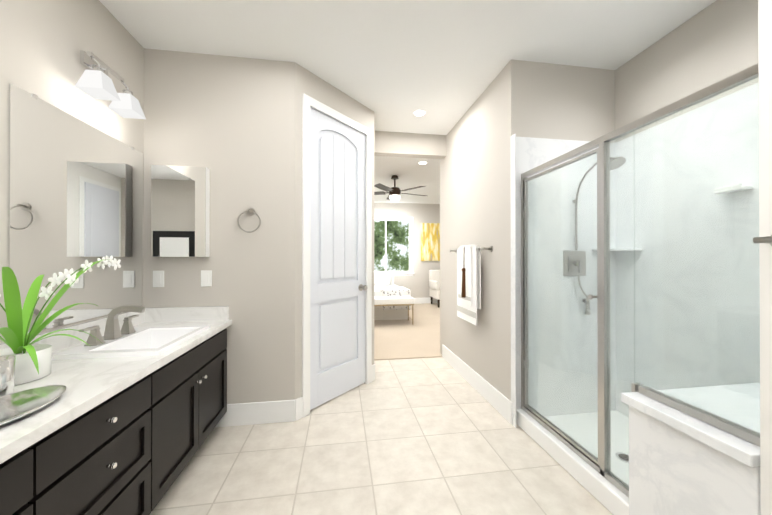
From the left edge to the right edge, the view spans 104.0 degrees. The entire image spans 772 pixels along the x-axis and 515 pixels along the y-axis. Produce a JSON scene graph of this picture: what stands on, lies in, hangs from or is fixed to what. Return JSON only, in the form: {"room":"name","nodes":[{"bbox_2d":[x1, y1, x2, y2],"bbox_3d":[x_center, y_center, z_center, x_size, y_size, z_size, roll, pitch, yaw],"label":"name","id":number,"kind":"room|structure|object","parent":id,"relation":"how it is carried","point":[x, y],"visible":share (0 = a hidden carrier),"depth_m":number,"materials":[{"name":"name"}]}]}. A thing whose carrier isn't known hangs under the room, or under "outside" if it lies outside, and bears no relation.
{"room":"bathroom","nodes":[
{"label":"bathroom","id":0,"kind":"room"},
{"bbox_2d":[0,0,143,342],"bbox_3d":[-1.479,-0.133,0.154,0.120,2.710,4.213,0,0,-8],"label":"wall","id":1,"kind":"structure","parent":0,"point":[43,43],"depth_m":1.51,"materials":[{"name":"grey paint"}]},
{"bbox_2d":[0,312,143,349],"bbox_3d":[-1.460,0.398,0.508,0.020,0.100,3.272,0,0,-8],"label":"backsplash","id":2,"kind":"structure","parent":1,"relation":"attached to","point":[58,342],"depth_m":1.56,"materials":[{"name":"white stone"}]},
{"bbox_2d":[8,83,142,332],"bbox_3d":[-1.642,-0.197,1.688,0.008,1.082,0.855,0,0,-8],"label":"mirror","id":3,"kind":"object","parent":1,"relation":"attached to","point":[75,193],"visible":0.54,"depth_m":1.55,"materials":[{"name":"white mirror"}]},
{"bbox_2d":[75,50,145,118],"bbox_3d":[-1.562,-0.987,1.706,0.171,0.240,0.348,0,0,-8],"label":"sconce","id":4,"kind":"object","parent":1,"relation":"attached to","point":[95,81],"visible":1,"depth_m":1.63,"materials":[{"name":"white glass"}]},
{"bbox_2d":[143,48,294,403],"bbox_3d":[-1.209,-0.124,2.264,1.035,2.710,0.120,0,0,-8],"label":"wall","id":5,"kind":"structure","parent":0,"point":[228,122],"depth_m":2.22,"materials":[{"name":"grey paint"}]},
{"bbox_2d":[153,271,163,286],"bbox_3d":[-1.613,0.151,2.137,0.072,0.117,0.008,0,0,-8],"label":"switch plate","id":6,"kind":"object","parent":5,"relation":"attached to","point":[158,278],"visible":1,"depth_m":2.13,"materials":[{"name":"white plastic"}]},
{"bbox_2d":[151,165,209,256],"bbox_3d":[-1.450,-0.323,2.135,0.350,0.635,0.063,0,0,-8],"label":"medicine cabinet","id":7,"kind":"object","parent":5,"relation":"attached to","point":[180,211],"visible":1,"depth_m":2.10,"materials":[{"name":"white"}]},
{"bbox_2d":[144,306,227,321],"bbox_3d":[-1.418,0.405,2.158,0.548,0.100,0.020,0,0,-8],"label":"backsplash","id":8,"kind":"structure","parent":5,"relation":"attached to","point":[209,313],"depth_m":2.14,"materials":[{"name":"white stone"}]},
{"bbox_2d":[201,270,211,286],"bbox_3d":[-1.301,0.152,2.183,0.072,0.117,0.008,0,0,-8],"label":"switch plate","id":9,"kind":"object","parent":5,"relation":"attached to","point":[206,278],"visible":1,"depth_m":2.18,"materials":[{"name":"white plastic"}]},
{"bbox_2d":[237,208,260,232],"bbox_3d":[-0.996,-0.274,2.204,0.160,0.188,0.061,0,0,-8],"label":"towel ring","id":10,"kind":"object","parent":5,"relation":"attached to","point":[250,211],"visible":1,"depth_m":2.19,"materials":[{"name":"silver metal"}]},
{"bbox_2d":[295,63,373,398],"bbox_3d":[-0.452,-0.123,2.701,0.120,2.710,0.959,0,0,37],"label":"wall","id":11,"kind":"structure","parent":0,"point":[310,84],"depth_m":2.33,"materials":[{"name":"grey paint"}]},
{"bbox_2d":[302,93,371,416],"bbox_3d":[-0.444,-0.018,2.696,0.138,2.500,0.830,0,0,37],"label":"door frame","id":12,"kind":"structure","parent":11,"relation":"attached to","point":[308,103],"depth_m":2.37,"materials":[{"name":"white wood"}]},
{"bbox_2d":[310,108,367,409],"bbox_3d":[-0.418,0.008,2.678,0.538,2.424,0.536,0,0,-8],"label":"closet door","id":13,"kind":"structure","parent":11,"relation":"in","point":[338,287],"depth_m":2.65,"materials":[{"name":"white paint"}]},
{"bbox_2d":[150,357,612,514],"bbox_3d":[0.229,1.251,1.034,3.759,0.050,5.220,0,0,-8],"label":"floor","id":14,"kind":"structure","parent":0,"point":[431,436],"depth_m":1.81,"materials":[{"name":"beige tile"}]},
{"bbox_2d":[0,322,231,514],"bbox_3d":[-1.175,0.854,0.549,0.595,0.740,3.272,0,0,-8],"label":"bathroom vanity","id":15,"kind":"object","parent":14,"relation":"on","point":[125,424],"depth_m":1.16,"materials":[{"name":"black wood"}]},
{"bbox_2d":[0,318,231,457],"bbox_3d":[-1.179,0.466,0.550,0.588,0.036,3.272,0,0,-8],"label":"countertop","id":16,"kind":"structure","parent":15,"relation":"on","point":[86,381],"depth_m":1.10,"materials":[{"name":"white stone"}]},
{"bbox_2d":[0,355,15,396],"bbox_3d":[-1.245,0.387,0.959,0.086,0.125,0.086,0,0,-8],"label":"tumbler","id":17,"kind":"object","parent":16,"relation":"on","point":[7,373],"visible":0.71,"depth_m":0.96,"materials":[{"name":"white"}]},
{"bbox_2d":[0,385,65,425],"bbox_3d":[-1.094,0.440,0.860,0.196,0.020,0.322,0,0,-8],"label":"tray","id":18,"kind":"object","parent":16,"relation":"on","point":[17,405],"visible":1,"depth_m":0.93,"materials":[{"name":"silver metal"}]},
{"bbox_2d":[0,255,120,384],"bbox_3d":[-1.335,0.220,1.187,0.321,0.462,0.640,0,0,-8],"label":"orchid plant","id":19,"kind":"object","parent":16,"relation":"on","point":[33,362],"visible":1,"depth_m":1.13,"materials":[{"name":"green plant"}]},
{"bbox_2d":[79,306,145,345],"bbox_3d":[-1.395,0.345,1.614,0.183,0.171,0.390,0,0,-8],"label":"faucet","id":20,"kind":"object","parent":16,"relation":"on","point":[112,330],"visible":1,"depth_m":1.59,"materials":[{"name":"silver metal"}]},
{"bbox_2d":[52,322,211,357],"bbox_3d":[-1.300,0.497,1.628,0.430,0.132,0.551,0,0,-8],"label":"sink","id":21,"kind":"object","parent":16,"relation":"in","point":[146,339],"depth_m":1.61,"materials":[{"name":"white ceramic"}]},
{"bbox_2d":[516,409,628,514],"bbox_3d":[1.086,1.174,1.798,0.120,0.110,0.898,0,0,-8],"label":"sill","id":22,"kind":"structure","parent":14,"relation":"on","point":[607,494],"depth_m":1.66,"materials":[{"name":"white stone"}]},
{"bbox_2d":[521,63,759,496],"bbox_3d":[1.106,0.247,1.590,0.062,1.738,1.318,0,0,-8],"label":"glass shower enclosure","id":23,"kind":"object","parent":22,"relation":"on","point":[601,463],"visible":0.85,"depth_m":1.51,"materials":[{"name":"clear glass"}]},
{"bbox_2d":[545,411,628,484],"bbox_3d":[1.505,1.212,1.860,0.727,0.035,0.898,0,0,-8],"label":"floor","id":24,"kind":"structure","parent":14,"relation":"on","point":[564,419],"depth_m":2.06,"materials":[{"name":"white plastic"}]},
{"bbox_2d":[615,452,628,462],"bbox_3d":[1.425,1.191,1.794,0.100,0.004,0.100,0,0,-8],"label":"shower drain","id":25,"kind":"object","parent":24,"relation":"on","point":[621,454],"depth_m":1.80,"materials":[{"name":"silver metal"}]},
{"bbox_2d":[621,382,760,514],"bbox_3d":[1.524,0.916,1.203,0.884,0.620,0.439,0,0,-8],"label":"shower bench","id":26,"kind":"object","parent":14,"relation":"on","point":[681,463],"visible":0.94,"depth_m":1.15,"materials":[{"name":"stone"}]},
{"bbox_2d":[374,202,439,297],"bbox_3d":[-0.229,-0.103,8.018,7.200,2.710,0.120,0,0,-8],"label":"wall","id":27,"kind":"structure","parent":0,"point":[417,283],"depth_m":8.12,"materials":[{"name":"grey paint"}]},
{"bbox_2d":[374,216,413,275],"bbox_3d":[0.000,-0.295,8.012,1.510,1.585,0.140,0,0,-8],"label":"bedroom window","id":28,"kind":"structure","parent":27,"relation":"in","point":[384,218],"depth_m":8.06,"materials":[{"name":"white"}]},
{"bbox_2d":[415,297,437,303],"bbox_3d":[-0.219,1.160,7.946,7.000,0.160,0.015,0,0,-8],"label":"baseboard","id":29,"kind":"structure","parent":27,"relation":"attached to","point":[417,300],"depth_m":8.13,"materials":[{"name":"white wood"}]},
{"bbox_2d":[421,223,439,260],"bbox_3d":[1.276,-0.417,8.164,0.680,1.020,0.034,0,0,-8],"label":"picture","id":30,"kind":"object","parent":27,"relation":"attached to","point":[430,241],"visible":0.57,"depth_m":8.14},
{"bbox_2d":[99,0,715,203],"bbox_3d":[0.481,-1.526,3.256,7.200,0.100,9.760,0,0,-8],"label":"ceiling","id":31,"kind":"structure","parent":0,"point":[393,65],"depth_m":2.05,"materials":[{"name":"white paint"}]},
{"bbox_2d":[374,175,426,200],"bbox_3d":[0.154,-1.242,5.463,1.295,0.449,1.238,0,0,-8],"label":"ceiling fan","id":32,"kind":"object","parent":31,"relation":"hanging from","point":[394,192],"visible":1,"depth_m":5.35,"materials":[{"name":"brown metal"}]},
{"bbox_2d":[413,109,425,115],"bbox_3d":[0.342,-1.472,3.073,0.140,0.007,0.140,0,0,-8],"label":"recessed light","id":33,"kind":"object","parent":31,"relation":"in","point":[420,112],"visible":1,"depth_m":3.06,"materials":[{"name":"white plastic"}]},
{"bbox_2d":[374,303,441,359],"bbox_3d":[0.088,1.263,5.886,7.200,0.062,4.420,0,0,-8],"label":"floor carpet","id":34,"kind":"object","parent":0,"point":[405,338],"visible":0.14,"depth_m":4.75,"materials":[{"name":"beige carpet"}]},
{"bbox_2d":[374,272,410,319],"bbox_3d":[-0.629,0.802,6.806,1.992,0.865,2.012,0,0,-8],"label":"bed","id":35,"kind":"object","parent":34,"relation":"on","point":[384,285],"visible":0.33,"depth_m":5.96,"materials":[{"name":"white fabric"}]},
{"bbox_2d":[374,296,414,324],"bbox_3d":[-0.309,0.987,5.565,1.620,0.487,0.420,0,0,-8],"label":"bench","id":36,"kind":"object","parent":34,"relation":"on","point":[408,301],"visible":0.38,"depth_m":5.46,"materials":[{"name":"white fabric"}]},
{"bbox_2d":[429,270,439,307],"bbox_3d":[1.546,0.785,7.773,0.740,0.907,0.720,0,0,-8],"label":"armchair","id":37,"kind":"object","parent":34,"relation":"on","point":[434,283],"visible":0.38,"depth_m":7.77,"materials":[{"name":"white fabric"}]},
{"bbox_2d":[374,131,445,158],"bbox_3d":[0.263,-1.349,3.627,0.922,0.250,0.120,0,0,-8],"label":"header beam","id":38,"kind":"structure","parent":0,"point":[410,145],"depth_m":3.58,"materials":[{"name":"grey paint"}]},
{"bbox_2d":[440,69,502,393],"bbox_3d":[0.864,-0.121,3.125,0.120,2.710,1.520,0,0,-8],"label":"wall","id":39,"kind":"structure","parent":0,"point":[471,187],"depth_m":2.80,"materials":[{"name":"grey paint"}]},
{"bbox_2d":[450,244,492,324],"bbox_3d":[0.763,0.238,2.907,0.141,0.710,0.814,0,0,-8],"label":"towel bar","id":40,"kind":"object","parent":39,"relation":"attached to","point":[468,281],"visible":0.94,"depth_m":2.74,"materials":[{"name":"white fabric"}]},
{"bbox_2d":[442,344,511,423],"bbox_3d":[0.815,1.153,2.984,0.014,0.160,1.535,0,0,-8],"label":"baseboard","id":41,"kind":"structure","parent":39,"relation":"attached to","point":[502,404],"depth_m":2.69,"materials":[{"name":"white wood"}]},
{"bbox_2d":[503,59,614,400],"bbox_3d":[1.422,-0.124,2.379,1.004,2.710,0.120,0,0,-8],"label":"wall","id":42,"kind":"structure","parent":0,"point":[553,101],"depth_m":2.31,"materials":[{"name":"grey paint"}]},
{"bbox_2d":[510,134,617,427],"bbox_3d":[1.360,0.166,2.295,0.870,2.130,0.026,0,0,-8],"label":"wall","id":43,"kind":"structure","parent":42,"relation":"attached to","point":[528,153],"depth_m":2.29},
{"bbox_2d":[563,251,585,275],"bbox_3d":[1.445,0.043,2.275,0.190,0.190,0.066,0,0,-8],"label":"shower valve","id":44,"kind":"object","parent":43,"relation":"attached to","point":[568,255],"depth_m":2.29,"materials":[{"name":"silver metal"}]},
{"bbox_2d":[578,276,590,314],"bbox_3d":[1.503,0.285,2.289,0.091,0.291,0.054,0,0,-8],"label":"shower","id":45,"kind":"object","parent":43,"relation":"attached to","point":[587,304],"depth_m":2.28,"materials":[{"name":"silver metal"}]},
{"bbox_2d":[572,157,625,249],"bbox_3d":[1.470,-0.364,2.110,0.114,0.618,0.404,0,0,-8],"label":"shower head","id":46,"kind":"object","parent":43,"relation":"attached to","point":[618,165],"depth_m":2.24},
{"bbox_2d":[592,248,641,250],"bbox_3d":[1.709,-0.057,2.241,0.210,0.015,0.210,0,0,-8],"label":"shower shelf","id":47,"kind":"object","parent":43,"relation":"attached to","point":[634,249],"depth_m":2.16,"materials":[{"name":"stone"}]},
{"bbox_2d":[615,0,758,142],"bbox_3d":[1.958,-0.126,1.779,0.120,2.710,1.466,0,0,-8],"label":"wall","id":48,"kind":"structure","parent":0,"point":[714,42],"depth_m":1.87,"materials":[{"name":"grey paint"}]},
{"bbox_2d":[618,88,745,416],"bbox_3d":[1.902,0.163,1.709,0.012,2.130,1.346,0,0,-8],"label":"wall","id":49,"kind":"structure","parent":48,"relation":"attached to","point":[673,125],"depth_m":1.89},
{"bbox_2d":[713,183,751,193],"bbox_3d":[1.869,-0.372,1.628,0.074,0.030,0.120,0,0,-8],"label":"soap shelf","id":50,"kind":"object","parent":49,"relation":"attached to","point":[725,189],"depth_m":1.61,"materials":[{"name":"white plastic"}]},
{"bbox_2d":[758,0,771,514],"bbox_3d":[1.638,-0.130,0.929,1.004,2.710,0.120,0,0,-8],"label":"wall","id":51,"kind":"structure","parent":0,"point":[765,111],"depth_m":0.90,"materials":[{"name":"white paint"}]},
{"bbox_2d":[746,51,760,498],"bbox_3d":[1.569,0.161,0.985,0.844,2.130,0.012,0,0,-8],"label":"wall","id":52,"kind":"structure","parent":51,"relation":"attached to","point":[755,145],"depth_m":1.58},
{"bbox_3d":[1.374,-0.134,-0.300,0.120,2.710,2.234,0,0,-8],"label":"wall","id":53,"kind":"structure","parent":0,"visible":0},
{"bbox_2d":[753,235,771,245],"bbox_3d":[1.146,-0.051,0.569,0.073,0.054,0.634,0,0,-8],"label":"rail","id":54,"kind":"object","parent":53,"relation":"attached to","point":[767,239],"visible":1,"depth_m":0.85,"materials":[{"name":"silver metal"}]},
{"label":"outside","id":55,"kind":"structure","parent":0,"visible":0},
{"bbox_2d":[374,220,408,270],"bbox_3d":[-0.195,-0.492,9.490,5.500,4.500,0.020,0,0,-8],"label":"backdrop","id":56,"kind":"structure","parent":55,"point":[397,245],"depth_m":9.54,"materials":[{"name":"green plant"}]}
]}

